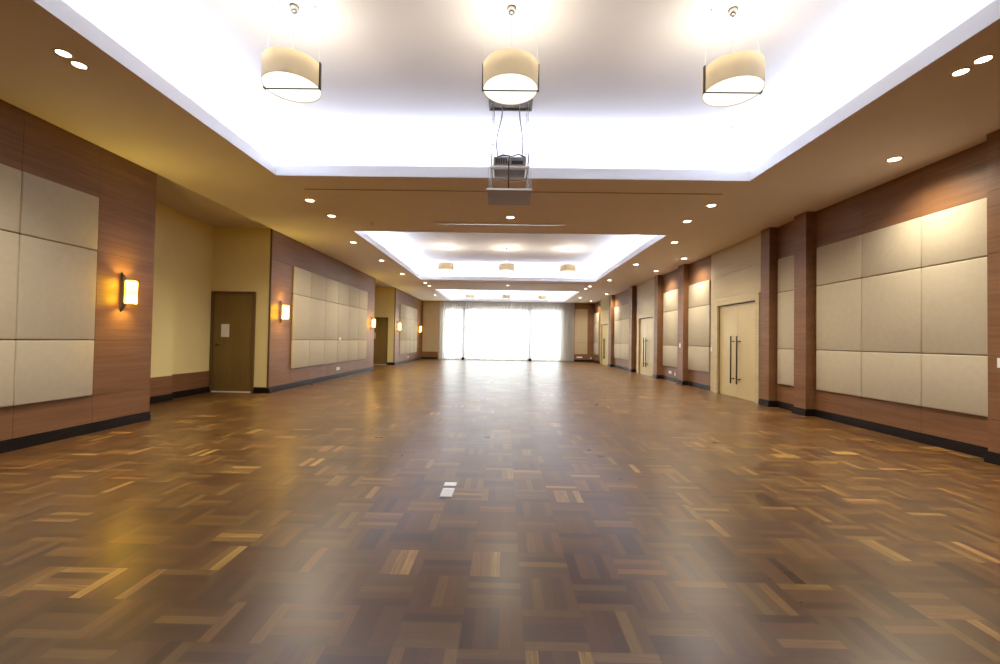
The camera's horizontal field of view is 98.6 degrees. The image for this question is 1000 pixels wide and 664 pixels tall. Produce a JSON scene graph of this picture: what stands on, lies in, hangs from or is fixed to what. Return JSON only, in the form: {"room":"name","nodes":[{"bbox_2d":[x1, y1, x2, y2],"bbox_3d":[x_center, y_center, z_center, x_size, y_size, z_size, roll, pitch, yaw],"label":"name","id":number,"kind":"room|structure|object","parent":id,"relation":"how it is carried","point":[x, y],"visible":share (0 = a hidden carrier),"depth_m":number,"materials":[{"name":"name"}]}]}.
{"room":"community hall","nodes":[
{"label":"community hall","id":0,"kind":"room"},
{"bbox_2d":[0,99,421,440],"bbox_3d":[-5.624,-0.503,10.880,1.570,3.630,29.600,1,-1,1],"label":"wall","id":1,"kind":"structure","parent":0,"point":[125,190],"depth_m":7.49,"materials":[{"name":"red wood"}]},
{"bbox_2d":[0,340,14,407],"bbox_3d":[-4.922,0.408,3.930,0.033,0.663,0.828,1,-1,1],"label":"wall panel","id":2,"kind":"object","parent":1,"relation":"attached to","point":[7,347],"visible":1,"depth_m":4.27,"materials":[{"name":"beige fabric"}]},
{"bbox_2d":[0,230,18,339],"bbox_3d":[-4.907,-0.467,3.946,0.033,1.073,0.828,1,-1,1],"label":"wall panel","id":3,"kind":"object","parent":1,"relation":"attached to","point":[9,242],"visible":1,"depth_m":4.28,"materials":[{"name":"beige fabric"}]},
{"bbox_2d":[0,163,21,232],"bbox_3d":[-4.893,-1.331,3.963,0.033,0.643,0.828,1,-1,1],"label":"wall panel","id":4,"kind":"object","parent":1,"relation":"attached to","point":[10,178],"visible":1,"depth_m":4.28,"materials":[{"name":"beige fabric"}]},
{"bbox_2d":[13,340,93,405],"bbox_3d":[-4.912,0.424,4.765,0.033,0.663,0.828,1,-1,1],"label":"wall panel","id":5,"kind":"object","parent":1,"relation":"attached to","point":[44,370],"visible":1,"depth_m":4.70,"materials":[{"name":"beige fabric"}]},
{"bbox_2d":[15,235,96,339],"bbox_3d":[-4.897,-0.451,4.781,0.033,1.073,0.828,1,-1,1],"label":"wall panel","id":6,"kind":"object","parent":1,"relation":"attached to","point":[56,283],"visible":1,"depth_m":4.72,"materials":[{"name":"beige fabric"}]},
{"bbox_2d":[19,171,98,249],"bbox_3d":[-4.883,-1.315,4.798,0.033,0.643,0.828,1,-1,1],"label":"wall panel","id":7,"kind":"object","parent":1,"relation":"attached to","point":[49,210],"visible":1,"depth_m":4.73,"materials":[{"name":"beige fabric"}]},
{"bbox_2d":[120,273,137,311],"bbox_3d":[-4.814,-0.514,5.569,0.204,0.510,0.128,1,-1,1],"label":"wall sconce","id":8,"kind":"object","parent":1,"relation":"attached to","point":[129,286],"visible":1,"depth_m":5.54,"materials":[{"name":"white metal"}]},
{"bbox_2d":[0,357,421,453],"bbox_3d":[-5.486,1.255,10.845,1.280,0.120,29.600,1,-1,1],"label":"baseboard","id":9,"kind":"structure","parent":1,"relation":"attached to","point":[18,443],"depth_m":5.55,"materials":[{"name":"wood"}]},
{"bbox_2d":[209,291,255,392],"bbox_3d":[-5.665,0.209,9.130,0.941,2.140,0.154,1,-1,1],"label":"door","id":10,"kind":"structure","parent":1,"relation":"in","point":[231,360],"depth_m":9.11,"materials":[{"name":"brown wood"}]},
{"bbox_2d":[221,324,229,336],"bbox_3d":[-5.826,-0.032,9.116,0.175,0.275,0.004,1,-1,1],"label":"paper notice","id":11,"kind":"object","parent":10,"relation":"attached to","point":[224,327],"visible":1,"depth_m":9.12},
{"bbox_2d":[279,300,288,323],"bbox_3d":[-4.767,-0.440,9.488,0.204,0.510,0.128,1,-1,1],"label":"wall sconce","id":12,"kind":"object","parent":1,"relation":"attached to","point":[284,308],"visible":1,"depth_m":9.46,"materials":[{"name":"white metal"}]},
{"bbox_2d":[291,340,309,368],"bbox_3d":[-4.843,0.532,10.439,0.033,0.663,0.890,1,-1,1],"label":"wall panel","id":13,"kind":"object","parent":1,"relation":"attached to","point":[299,348],"visible":1,"depth_m":10.36,"materials":[{"name":"beige fabric"}]},
{"bbox_2d":[291,294,310,339],"bbox_3d":[-4.829,-0.342,10.456,0.033,1.073,0.890,1,-1,1],"label":"wall panel","id":14,"kind":"object","parent":1,"relation":"attached to","point":[301,305],"visible":1,"depth_m":10.39,"materials":[{"name":"beige fabric"}]},
{"bbox_2d":[293,266,310,296],"bbox_3d":[-4.815,-1.207,10.472,0.033,0.643,0.890,1,-1,1],"label":"wall panel","id":15,"kind":"object","parent":1,"relation":"attached to","point":[301,278],"visible":1,"depth_m":10.40,"materials":[{"name":"beige fabric"}]},
{"bbox_2d":[309,340,323,365],"bbox_3d":[-4.833,0.549,11.336,0.033,0.663,0.890,1,-1,1],"label":"wall panel","id":16,"kind":"object","parent":1,"relation":"attached to","point":[316,348],"visible":1,"depth_m":11.29,"materials":[{"name":"beige fabric"}]},
{"bbox_2d":[310,298,324,339],"bbox_3d":[-4.818,-0.325,11.352,0.033,1.073,0.890,1,-1,1],"label":"wall panel","id":17,"kind":"object","parent":1,"relation":"attached to","point":[317,308],"visible":1,"depth_m":11.31,"materials":[{"name":"beige fabric"}]},
{"bbox_2d":[310,272,325,300],"bbox_3d":[-4.804,-1.190,11.369,0.033,0.643,0.890,1,-1,1],"label":"wall panel","id":18,"kind":"object","parent":1,"relation":"attached to","point":[318,282],"visible":1,"depth_m":11.34,"materials":[{"name":"beige fabric"}]},
{"bbox_2d":[324,340,336,363],"bbox_3d":[-4.822,0.567,12.233,0.033,0.663,0.890,1,-1,1],"label":"wall panel","id":19,"kind":"object","parent":1,"relation":"attached to","point":[330,346],"visible":1,"depth_m":12.19,"materials":[{"name":"beige fabric"}]},
{"bbox_2d":[325,301,337,339],"bbox_3d":[-4.807,-0.308,12.249,0.033,1.073,0.890,1,-1,1],"label":"wall panel","id":20,"kind":"object","parent":1,"relation":"attached to","point":[331,309],"visible":1,"depth_m":12.22,"materials":[{"name":"beige fabric"}]},
{"bbox_2d":[325,278,338,302],"bbox_3d":[-4.793,-1.173,12.266,0.033,0.643,0.890,1,-1,1],"label":"wall panel","id":21,"kind":"object","parent":1,"relation":"attached to","point":[332,286],"visible":1,"depth_m":12.25,"materials":[{"name":"beige fabric"}]},
{"bbox_2d":[337,340,347,362],"bbox_3d":[-4.811,0.584,13.130,0.033,0.663,0.890,1,-1,1],"label":"wall panel","id":22,"kind":"object","parent":1,"relation":"attached to","point":[342,345],"visible":1,"depth_m":13.09,"materials":[{"name":"beige fabric"}]},
{"bbox_2d":[337,304,348,339],"bbox_3d":[-4.797,-0.291,13.146,0.033,1.073,0.890,1,-1,1],"label":"wall panel","id":23,"kind":"object","parent":1,"relation":"attached to","point":[343,310],"visible":1,"depth_m":13.13,"materials":[{"name":"beige fabric"}]},
{"bbox_2d":[338,282,349,305],"bbox_3d":[-4.782,-1.156,13.162,0.033,0.643,0.890,1,-1,1],"label":"wall panel","id":24,"kind":"object","parent":1,"relation":"attached to","point":[344,290],"visible":1,"depth_m":13.11,"materials":[{"name":"beige fabric"}]},
{"bbox_2d":[348,340,357,360],"bbox_3d":[-4.800,0.601,14.026,0.033,0.663,0.890,1,-1,1],"label":"wall panel","id":25,"kind":"object","parent":1,"relation":"attached to","point":[352,344],"visible":1,"depth_m":13.96,"materials":[{"name":"beige fabric"}]},
{"bbox_2d":[348,306,358,339],"bbox_3d":[-4.786,-0.274,14.043,0.033,1.073,0.890,1,-1,1],"label":"wall panel","id":26,"kind":"object","parent":1,"relation":"attached to","point":[353,312],"visible":1,"depth_m":14.00,"materials":[{"name":"beige fabric"}]},
{"bbox_2d":[349,286,358,307],"bbox_3d":[-4.771,-1.139,14.059,0.033,0.643,0.890,1,-1,1],"label":"wall panel","id":27,"kind":"object","parent":1,"relation":"attached to","point":[354,292],"visible":1,"depth_m":14.04,"materials":[{"name":"beige fabric"}]},
{"bbox_2d":[358,308,366,339],"bbox_3d":[-4.775,-0.257,14.940,0.033,1.073,0.890,1,-1,1],"label":"wall panel","id":28,"kind":"object","parent":1,"relation":"attached to","point":[362,325],"visible":1,"depth_m":14.89,"materials":[{"name":"beige fabric"}]},
{"bbox_2d":[358,340,366,359],"bbox_3d":[-4.790,0.618,14.923,0.033,0.663,0.890,1,-1,1],"label":"wall panel","id":29,"kind":"object","parent":1,"relation":"attached to","point":[362,344],"visible":1,"depth_m":14.91,"materials":[{"name":"beige fabric"}]},
{"bbox_2d":[359,289,367,309],"bbox_3d":[-4.761,-1.121,14.956,0.033,0.643,0.890,1,-1,1],"label":"wall panel","id":30,"kind":"object","parent":1,"relation":"attached to","point":[363,295],"visible":1,"depth_m":14.94,"materials":[{"name":"beige fabric"}]},
{"bbox_2d":[373,317,387,364],"bbox_3d":[-5.541,0.406,19.427,0.941,2.140,0.154,1,-1,1],"label":"door","id":31,"kind":"structure","parent":1,"relation":"in","point":[381,324],"depth_m":19.41,"materials":[{"name":"brown wood"}]},
{"bbox_2d":[399,340,404,353],"bbox_3d":[-4.720,0.729,20.733,0.033,0.663,0.963,1,-1,1],"label":"wall panel","id":32,"kind":"object","parent":1,"relation":"attached to","point":[402,342],"visible":1,"depth_m":20.72,"materials":[{"name":"beige fabric"}]},
{"bbox_2d":[400,317,404,339],"bbox_3d":[-4.705,-0.146,20.750,0.033,1.073,0.963,1,-1,1],"label":"wall panel","id":33,"kind":"object","parent":1,"relation":"attached to","point":[402,320],"visible":0.98,"depth_m":20.69,"materials":[{"name":"beige fabric"}]},
{"bbox_2d":[405,318,409,339],"bbox_3d":[-4.693,-0.127,21.719,0.033,1.073,0.963,1,-1,1],"label":"wall panel","id":34,"kind":"object","parent":1,"relation":"attached to","point":[407,321],"visible":1,"depth_m":21.72,"materials":[{"name":"beige fabric"}]},
{"bbox_2d":[409,320,413,339],"bbox_3d":[-4.682,-0.109,22.689,0.033,1.073,0.963,1,-1,1],"label":"wall panel","id":35,"kind":"object","parent":1,"relation":"attached to","point":[411,328],"visible":0.99,"depth_m":22.66,"materials":[{"name":"beige fabric"}]},
{"bbox_2d":[0,359,999,663],"bbox_3d":[-0.640,1.454,10.808,14.500,0.120,30.050,1,-1,1],"label":"floor","id":36,"kind":"structure","parent":0,"point":[596,513],"depth_m":2.71,"materials":[{"name":"wood"}]},
{"bbox_2d":[439,488,454,497],"bbox_3d":[-0.409,1.252,3.336,0.100,0.008,0.200,1,-1,1],"label":"socket","id":37,"kind":"object","parent":36,"relation":"on","point":[446,492],"visible":1,"depth_m":3.34,"materials":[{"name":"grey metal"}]},
{"bbox_2d":[0,0,999,302],"bbox_3d":[-0.296,-2.413,10.878,12.260,0.674,30.050,1,-1,1],"label":"ceiling","id":38,"kind":"structure","parent":0,"point":[619,96],"depth_m":5.12,"materials":[{"name":"white paint"}]},
{"bbox_2d":[52,48,73,58],"bbox_3d":[-3.561,-2.270,3.507,0.130,0.006,0.130,1,-1,1],"label":"recessed light","id":39,"kind":"object","parent":38,"relation":"in","point":[63,53],"visible":1,"depth_m":3.50,"materials":[{"name":"beige"}]},
{"bbox_2d":[68,60,89,69],"bbox_3d":[-3.579,-2.268,3.657,0.130,0.006,0.130,1,-1,1],"label":"recessed light","id":40,"kind":"object","parent":38,"relation":"in","point":[77,64],"visible":1,"depth_m":3.65,"materials":[{"name":"beige"}]},
{"bbox_2d":[261,3,321,102],"bbox_3d":[-1.813,-2.493,3.770,0.496,0.733,0.476,1,-1,1],"label":"pendant lamp","id":41,"kind":"object","parent":38,"relation":"hanging from","point":[290,74],"visible":1,"depth_m":3.65,"materials":[{"name":"beige fabric"}]},
{"bbox_2d":[262,71,320,101],"bbox_3d":[-1.819,-2.143,3.764,0.464,0.004,0.464,1,-1,1],"label":"diffuser","id":42,"kind":"object","parent":41,"relation":"attached to","point":[294,86],"depth_m":3.74,"materials":[{"name":"white"}]},
{"bbox_2d":[438,247,453,270],"bbox_3d":[-1.696,-2.307,13.518,0.496,0.733,0.476,1,-1,1],"label":"pendant lamp","id":43,"kind":"object","parent":38,"relation":"hanging from","point":[442,266],"visible":1,"depth_m":13.34,"materials":[{"name":"beige"}]},
{"bbox_2d":[433,223,563,225],"bbox_3d":[-0.026,-2.115,8.440,2.570,0.018,0.065,1,-1,1],"label":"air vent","id":44,"kind":"object","parent":38,"relation":"attached to","point":[433,223],"visible":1,"depth_m":8.42,"materials":[{"name":"silver metal"}]},
{"bbox_2d":[499,248,514,271],"bbox_3d":[0.213,-2.276,13.494,0.496,0.733,0.476,1,-1,1],"label":"pendant lamp","id":45,"kind":"object","parent":38,"relation":"hanging from","point":[503,267],"visible":1,"depth_m":13.31,"materials":[{"name":"beige"}]},
{"bbox_2d":[439,301,574,303],"bbox_3d":[0.408,-1.770,25.475,8.030,0.045,0.060,1,-1,1],"label":"track","id":46,"kind":"object","parent":38,"relation":"attached to","point":[439,301],"visible":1,"depth_m":25.46,"materials":[{"name":"grey metal"}]},
{"bbox_2d":[439,302,463,359],"bbox_3d":[-2.864,-0.084,25.483,1.477,3.413,0.090,1,-1,1],"label":"sheer curtain","id":47,"kind":"object","parent":46,"relation":"hanging from","point":[451,321],"visible":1,"depth_m":25.48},
{"bbox_2d":[464,302,495,359],"bbox_3d":[-1.186,-0.057,25.462,1.876,3.413,0.079,1,-1,1],"label":"sheer curtain","id":48,"kind":"object","parent":46,"relation":"hanging from","point":[480,317],"visible":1,"depth_m":25.46,"materials":[{"name":"fabric"}]},
{"bbox_2d":[495,303,529,360],"bbox_3d":[0.763,-0.025,25.438,2.022,3.413,0.070,1,-1,1],"label":"sheer curtain","id":49,"kind":"object","parent":46,"relation":"hanging from","point":[512,319],"visible":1,"depth_m":25.44,"materials":[{"name":"fabric"}]},
{"bbox_2d":[530,303,558,360],"bbox_3d":[2.626,0.005,25.416,1.687,3.413,0.067,1,-1,1],"label":"sheer curtain","id":50,"kind":"object","parent":46,"relation":"hanging from","point":[544,317],"visible":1,"depth_m":25.41,"materials":[{"name":"fabric"}]},
{"bbox_2d":[558,303,574,361],"bbox_3d":[3.930,0.026,25.398,0.918,3.413,0.090,1,-1,1],"label":"sheer curtain","id":51,"kind":"object","parent":46,"relation":"hanging from","point":[566,311],"visible":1,"depth_m":25.40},
{"bbox_2d":[487,99,532,204],"bbox_3d":[0.119,-2.194,5.107,0.530,1.214,0.570,1,-1,1],"label":"lift","id":52,"kind":"object","parent":38,"relation":"hanging from","point":[496,196],"visible":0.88,"depth_m":5.03,"materials":[{"name":"grey metal"}]},
{"bbox_2d":[494,154,525,177],"bbox_3d":[0.115,-1.963,5.097,0.370,0.176,0.410,1,-1,1],"label":"projector","id":53,"kind":"object","parent":52,"relation":"on","point":[499,160],"visible":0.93,"depth_m":4.94,"materials":[{"name":"grey plastic"}]},
{"bbox_2d":[482,4,538,104],"bbox_3d":[0.096,-2.462,3.747,0.496,0.733,0.476,1,-1,1],"label":"pendant lamp","id":54,"kind":"object","parent":38,"relation":"hanging from","point":[510,76],"visible":1,"depth_m":3.62,"materials":[{"name":"beige"}]},
{"bbox_2d":[484,73,536,103],"bbox_3d":[0.091,-2.111,3.740,0.464,0.004,0.464,1,-1,1],"label":"diffuser","id":55,"kind":"object","parent":54,"relation":"attached to","point":[501,88],"depth_m":3.72,"materials":[{"name":"white"}]},
{"bbox_2d":[429,275,593,277],"bbox_3d":[0.289,-2.142,16.577,6.680,0.077,0.210,1,-1,1],"label":"light strip","id":56,"kind":"object","parent":38,"relation":"on","point":[429,275],"visible":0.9,"depth_m":16.58,"materials":[{"name":"grey metal"}]},
{"bbox_2d":[305,189,722,283],"bbox_3d":[0.254,-2.051,11.814,6.410,0.008,10.474,1,-1,1],"label":"trim","id":57,"kind":"structure","parent":38,"relation":"attached to","point":[305,189],"depth_m":6.59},
{"bbox_2d":[560,248,575,272],"bbox_3d":[2.133,-2.244,13.471,0.496,0.733,0.476,1,-1,1],"label":"pendant lamp","id":58,"kind":"object","parent":38,"relation":"hanging from","point":[564,268],"visible":1,"depth_m":13.29,"materials":[{"name":"beige"}]},
{"bbox_2d":[702,6,764,106],"bbox_3d":[2.016,-2.431,3.723,0.496,0.733,0.476,1,-1,1],"label":"pendant lamp","id":59,"kind":"object","parent":38,"relation":"hanging from","point":[734,78],"visible":1,"depth_m":3.61,"materials":[{"name":"beige"}]},
{"bbox_2d":[703,76,763,105],"bbox_3d":[2.010,-2.080,3.716,0.464,0.004,0.464,1,-1,1],"label":"diffuser","id":60,"kind":"object","parent":59,"relation":"attached to","point":[725,90],"depth_m":3.70,"materials":[{"name":"white"}]},
{"bbox_2d":[885,156,903,162],"bbox_3d":[4.800,-2.099,5.234,0.180,0.006,0.180,1,-1,1],"label":"recessed light","id":61,"kind":"object","parent":38,"relation":"in","point":[897,158],"visible":1,"depth_m":5.23,"materials":[{"name":"beige"}]},
{"bbox_2d":[949,67,971,76],"bbox_3d":[3.810,-2.147,3.556,0.130,0.006,0.130,1,-1,1],"label":"recessed light","id":62,"kind":"object","parent":38,"relation":"in","point":[962,71],"visible":1,"depth_m":3.55,"materials":[{"name":"beige"}]},
{"bbox_2d":[971,54,995,64],"bbox_3d":[3.818,-2.150,3.396,0.130,0.006,0.130,1,-1,1],"label":"recessed light","id":63,"kind":"object","parent":38,"relation":"in","point":[986,58],"visible":1,"depth_m":3.39,"materials":[{"name":"beige"}]},
{"bbox_2d":[421,301,593,361],"bbox_3d":[0.718,-0.043,25.689,11.200,3.580,0.220,1,-1,1],"label":"wall","id":64,"kind":"structure","parent":0,"point":[583,312],"depth_m":25.57,"materials":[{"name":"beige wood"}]},
{"bbox_2d":[594,141,989,447],"bbox_3d":[5.457,-0.247,10.742,0.118,3.480,29.600,1,-1,1],"label":"wall","id":65,"kind":"structure","parent":0,"point":[960,178],"depth_m":5.90,"materials":[{"name":"red wood"}]},
{"bbox_2d":[594,324,598,342],"bbox_3d":[5.548,0.100,24.788,0.033,1.073,1.293,1,-1,1],"label":"wall panel","id":66,"kind":"object","parent":65,"relation":"attached to","point":[596,327],"visible":1,"depth_m":24.64,"materials":[{"name":"beige fabric"}]},
{"bbox_2d":[602,325,605,364],"bbox_3d":[5.426,0.669,22.666,0.114,2.086,0.771,1,-1,1],"label":"door","id":67,"kind":"structure","parent":65,"relation":"in","point":[603,326],"depth_m":22.71,"materials":[{"name":"wood"}]},
{"bbox_2d":[600,297,608,363],"bbox_3d":[5.473,-0.025,22.440,0.130,3.480,2.280,1,-1,1],"label":"trim","id":68,"kind":"structure","parent":65,"relation":"attached to","point":[605,302],"depth_m":22.73,"materials":[{"name":"beige wood"}]},
{"bbox_2d":[604,324,607,365],"bbox_3d":[5.417,0.654,21.889,0.114,2.086,0.771,1,-1,1],"label":"door","id":69,"kind":"structure","parent":65,"relation":"in","point":[606,330],"depth_m":22.04,"materials":[{"name":"wood"}]},
{"bbox_2d":[608,295,614,363],"bbox_3d":[5.441,-0.053,20.991,0.160,3.480,0.500,1,-1,1],"label":"trim","id":70,"kind":"structure","parent":65,"relation":"attached to","point":[611,297],"depth_m":20.76,"materials":[{"name":"red wood"}]},
{"bbox_2d":[614,344,620,358],"bbox_3d":[5.476,0.883,19.972,0.033,0.663,1.293,1,-1,1],"label":"wall panel","id":71,"kind":"object","parent":65,"relation":"attached to","point":[617,347],"visible":0.98,"depth_m":19.98,"materials":[{"name":"beige fabric"}]},
{"bbox_2d":[614,320,621,343],"bbox_3d":[5.490,0.009,19.989,0.033,1.073,1.293,1,-1,1],"label":"wall panel","id":72,"kind":"object","parent":65,"relation":"attached to","point":[617,324],"visible":0.98,"depth_m":19.89,"materials":[{"name":"beige fabric"}]},
{"bbox_2d":[614,306,621,320],"bbox_3d":[5.504,-0.856,20.005,0.033,0.643,1.293,1,-1,1],"label":"wall panel","id":73,"kind":"object","parent":65,"relation":"attached to","point":[618,310],"visible":1,"depth_m":19.92,"materials":[{"name":"beige fabric"}]},
{"bbox_2d":[621,344,628,359],"bbox_3d":[5.460,0.858,18.673,0.033,0.663,1.293,1,-1,1],"label":"wall panel","id":74,"kind":"object","parent":65,"relation":"attached to","point":[624,347],"visible":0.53,"depth_m":18.67,"materials":[{"name":"beige fabric"}]},
{"bbox_2d":[622,319,628,343],"bbox_3d":[5.474,-0.016,18.689,0.033,1.073,1.293,1,-1,1],"label":"wall panel","id":75,"kind":"object","parent":65,"relation":"attached to","point":[625,323],"visible":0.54,"depth_m":18.70,"materials":[{"name":"beige fabric"}]},
{"bbox_2d":[622,304,628,319],"bbox_3d":[5.489,-0.881,18.706,0.033,0.643,1.293,1,-1,1],"label":"wall panel","id":76,"kind":"object","parent":65,"relation":"attached to","point":[625,308],"visible":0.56,"depth_m":18.75,"materials":[{"name":"beige fabric"}]},
{"bbox_2d":[629,286,635,368],"bbox_3d":[5.400,-0.119,17.552,0.160,3.480,0.380,1,-1,1],"label":"trim","id":77,"kind":"structure","parent":65,"relation":"attached to","point":[632,290],"depth_m":17.38,"materials":[{"name":"red wood"}]},
{"bbox_2d":[640,318,646,374],"bbox_3d":[5.348,0.545,16.148,0.114,2.086,0.771,1,-1,1],"label":"door","id":78,"kind":"structure","parent":65,"relation":"in","point":[643,322],"depth_m":16.15,"materials":[{"name":"wood"}]},
{"bbox_2d":[636,278,654,376],"bbox_3d":[5.395,-0.150,15.922,0.130,3.480,2.280,1,-1,1],"label":"trim","id":79,"kind":"structure","parent":65,"relation":"attached to","point":[645,290],"depth_m":16.10,"materials":[{"name":"beige wood"}]},
{"bbox_2d":[645,317,652,375],"bbox_3d":[5.338,0.530,15.371,0.114,2.086,0.771,1,-1,1],"label":"door","id":80,"kind":"structure","parent":65,"relation":"in","point":[649,320],"depth_m":15.46,"materials":[{"name":"wood"}]},
{"bbox_2d":[654,275,662,374],"bbox_3d":[5.364,-0.176,14.593,0.160,3.480,0.300,1,-1,1],"label":"trim","id":81,"kind":"structure","parent":65,"relation":"attached to","point":[658,279],"depth_m":14.46,"materials":[{"name":"red wood"}]},
{"bbox_2d":[663,310,677,345],"bbox_3d":[5.414,-0.113,13.650,0.033,1.073,1.213,1,-1,1],"label":"wall panel","id":82,"kind":"object","parent":65,"relation":"attached to","point":[670,319],"visible":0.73,"depth_m":13.60,"materials":[{"name":"beige fabric"}]},
{"bbox_2d":[663,345,677,367],"bbox_3d":[5.399,0.762,13.634,0.033,0.663,1.213,1,-1,1],"label":"wall panel","id":83,"kind":"object","parent":65,"relation":"attached to","point":[670,353],"visible":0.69,"depth_m":13.57,"materials":[{"name":"beige fabric"}]},
{"bbox_2d":[663,289,677,311],"bbox_3d":[5.428,-0.977,13.667,0.033,0.643,1.213,1,-1,1],"label":"wall panel","id":84,"kind":"object","parent":65,"relation":"attached to","point":[670,299],"visible":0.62,"depth_m":13.64,"materials":[{"name":"beige fabric"}]},
{"bbox_2d":[677,264,688,380],"bbox_3d":[5.339,-0.215,12.533,0.160,3.480,0.380,1,-1,1],"label":"trim","id":85,"kind":"structure","parent":65,"relation":"attached to","point":[683,270],"depth_m":12.37,"materials":[{"name":"red wood"}]},
{"bbox_2d":[688,305,709,346],"bbox_3d":[5.390,-0.150,11.666,0.033,1.073,1.263,1,-1,1],"label":"wall panel","id":86,"kind":"object","parent":65,"relation":"attached to","point":[698,317],"visible":1,"depth_m":11.59,"materials":[{"name":"beige fabric"}]},
{"bbox_2d":[688,346,709,372],"bbox_3d":[5.375,0.724,11.649,0.033,0.663,1.263,1,-1,1],"label":"wall panel","id":87,"kind":"object","parent":65,"relation":"attached to","point":[698,357],"visible":1,"depth_m":11.56,"materials":[{"name":"beige fabric"}]},
{"bbox_2d":[688,280,710,307],"bbox_3d":[5.404,-1.015,11.682,0.033,0.643,1.263,1,-1,1],"label":"wall panel","id":88,"kind":"object","parent":65,"relation":"attached to","point":[699,293],"visible":1,"depth_m":11.60,"materials":[{"name":"beige fabric"}]},
{"bbox_2d":[720,304,736,396],"bbox_3d":[5.274,0.427,10.009,0.114,2.086,0.771,1,-1,1],"label":"door","id":89,"kind":"structure","parent":65,"relation":"in","point":[728,314],"depth_m":9.99,"materials":[{"name":"wood"}]},
{"bbox_2d":[710,234,760,403],"bbox_3d":[5.321,-0.267,9.784,0.130,3.480,2.280,1,-1,1],"label":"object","id":90,"kind":"structure","parent":65,"relation":"attached to","point":[736,268],"depth_m":9.76,"materials":[{"name":"beige wood"}]},
{"bbox_2d":[736,302,754,401],"bbox_3d":[5.264,0.413,9.233,0.114,2.086,0.771,1,-1,1],"label":"door","id":91,"kind":"structure","parent":65,"relation":"in","point":[745,338],"depth_m":9.27,"materials":[{"name":"wood"}]},
{"bbox_2d":[760,227,777,400],"bbox_3d":[5.290,-0.293,8.464,0.160,3.480,0.280,1,-1,1],"label":"trim","id":92,"kind":"structure","parent":65,"relation":"attached to","point":[769,236],"depth_m":8.35,"materials":[{"name":"red wood"}]},
{"bbox_2d":[777,349,793,385],"bbox_3d":[5.331,0.653,7.930,0.033,0.663,0.643,1,-1,1],"label":"wall panel","id":93,"kind":"object","parent":65,"relation":"attached to","point":[785,357],"visible":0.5,"depth_m":8.00,"materials":[{"name":"beige fabric"}]},
{"bbox_2d":[778,290,793,348],"bbox_3d":[5.345,-0.222,7.947,0.033,1.073,0.643,1,-1,1],"label":"wall panel","id":94,"kind":"object","parent":65,"relation":"attached to","point":[785,299],"visible":0.52,"depth_m":8.01,"materials":[{"name":"beige fabric"}]},
{"bbox_2d":[778,255,794,291],"bbox_3d":[5.360,-1.086,7.963,0.033,0.643,0.643,1,-1,1],"label":"wall panel","id":95,"kind":"object","parent":65,"relation":"attached to","point":[786,264],"visible":0.54,"depth_m":8.03,"materials":[{"name":"beige fabric"}]},
{"bbox_2d":[593,360,999,465],"bbox_3d":[5.279,1.430,10.712,0.182,0.120,29.600,1,-1,1],"label":"baseboard","id":96,"kind":"structure","parent":65,"relation":"attached to","point":[971,449],"depth_m":5.98,"materials":[{"name":"wood"}]},
{"bbox_2d":[794,212,815,408],"bbox_3d":[5.278,-0.312,7.454,0.160,3.480,0.300,1,-1,1],"label":"pillar","id":97,"kind":"structure","parent":65,"relation":"attached to","point":[804,223],"depth_m":7.34,"materials":[{"name":"red wood"}]},
{"bbox_2d":[816,279,861,350],"bbox_3d":[5.331,-0.244,6.782,0.033,1.073,0.913,1,-1,1],"label":"wall panel","id":98,"kind":"object","parent":65,"relation":"attached to","point":[838,305],"visible":1,"depth_m":6.72,"materials":[{"name":"beige fabric"}]},
{"bbox_2d":[816,350,861,396],"bbox_3d":[5.317,0.631,6.766,0.033,0.663,0.913,1,-1,1],"label":"wall panel","id":99,"kind":"object","parent":65,"relation":"attached to","point":[840,372],"visible":1,"depth_m":6.71,"materials":[{"name":"beige fabric"}]},
{"bbox_2d":[817,235,861,285],"bbox_3d":[5.346,-1.109,6.799,0.033,0.643,0.913,1,-1,1],"label":"wall panel","id":100,"kind":"object","parent":65,"relation":"attached to","point":[839,261],"visible":1,"depth_m":6.73,"materials":[{"name":"beige fabric"}]},
{"bbox_2d":[862,268,921,352],"bbox_3d":[5.320,-0.261,5.867,0.033,1.073,0.903,1,-1,1],"label":"wall panel","id":101,"kind":"object","parent":65,"relation":"attached to","point":[891,303],"visible":1,"depth_m":5.81,"materials":[{"name":"beige fabric"}]},
{"bbox_2d":[862,352,921,405],"bbox_3d":[5.306,0.614,5.851,0.033,0.663,0.903,1,-1,1],"label":"wall panel","id":102,"kind":"object","parent":65,"relation":"attached to","point":[892,377],"visible":1,"depth_m":5.78,"materials":[{"name":"beige fabric"}]},
{"bbox_2d":[862,217,921,277],"bbox_3d":[5.335,-1.126,5.884,0.033,0.643,0.903,1,-1,1],"label":"wall panel","id":103,"kind":"object","parent":65,"relation":"attached to","point":[898,247],"visible":1,"depth_m":5.82,"materials":[{"name":"beige fabric"}]},
{"bbox_2d":[922,198,986,266],"bbox_3d":[5.324,-1.143,4.984,0.033,0.643,0.883,1,-1,1],"label":"wall panel","id":104,"kind":"object","parent":65,"relation":"attached to","point":[959,233],"visible":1,"depth_m":5.01,"materials":[{"name":"beige fabric"}]},
{"bbox_2d":[922,257,987,354],"bbox_3d":[5.309,-0.278,4.968,0.033,1.073,0.883,1,-1,1],"label":"wall panel","id":105,"kind":"object","parent":65,"relation":"attached to","point":[954,295],"visible":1,"depth_m":4.99,"materials":[{"name":"beige fabric"}]},
{"bbox_2d":[922,354,987,416],"bbox_3d":[5.295,0.596,4.951,0.033,0.663,0.883,1,-1,1],"label":"wall panel","id":106,"kind":"object","parent":65,"relation":"attached to","point":[954,383],"visible":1,"depth_m":4.97,"materials":[{"name":"beige fabric"}]},
{"bbox_2d":[987,129,999,452],"bbox_3d":[5.233,-0.384,3.700,0.160,3.480,1.710,1,-1,1],"label":"pillar","id":107,"kind":"structure","parent":65,"relation":"attached to","point":[993,138],"depth_m":4.50,"materials":[{"name":"red wood"}]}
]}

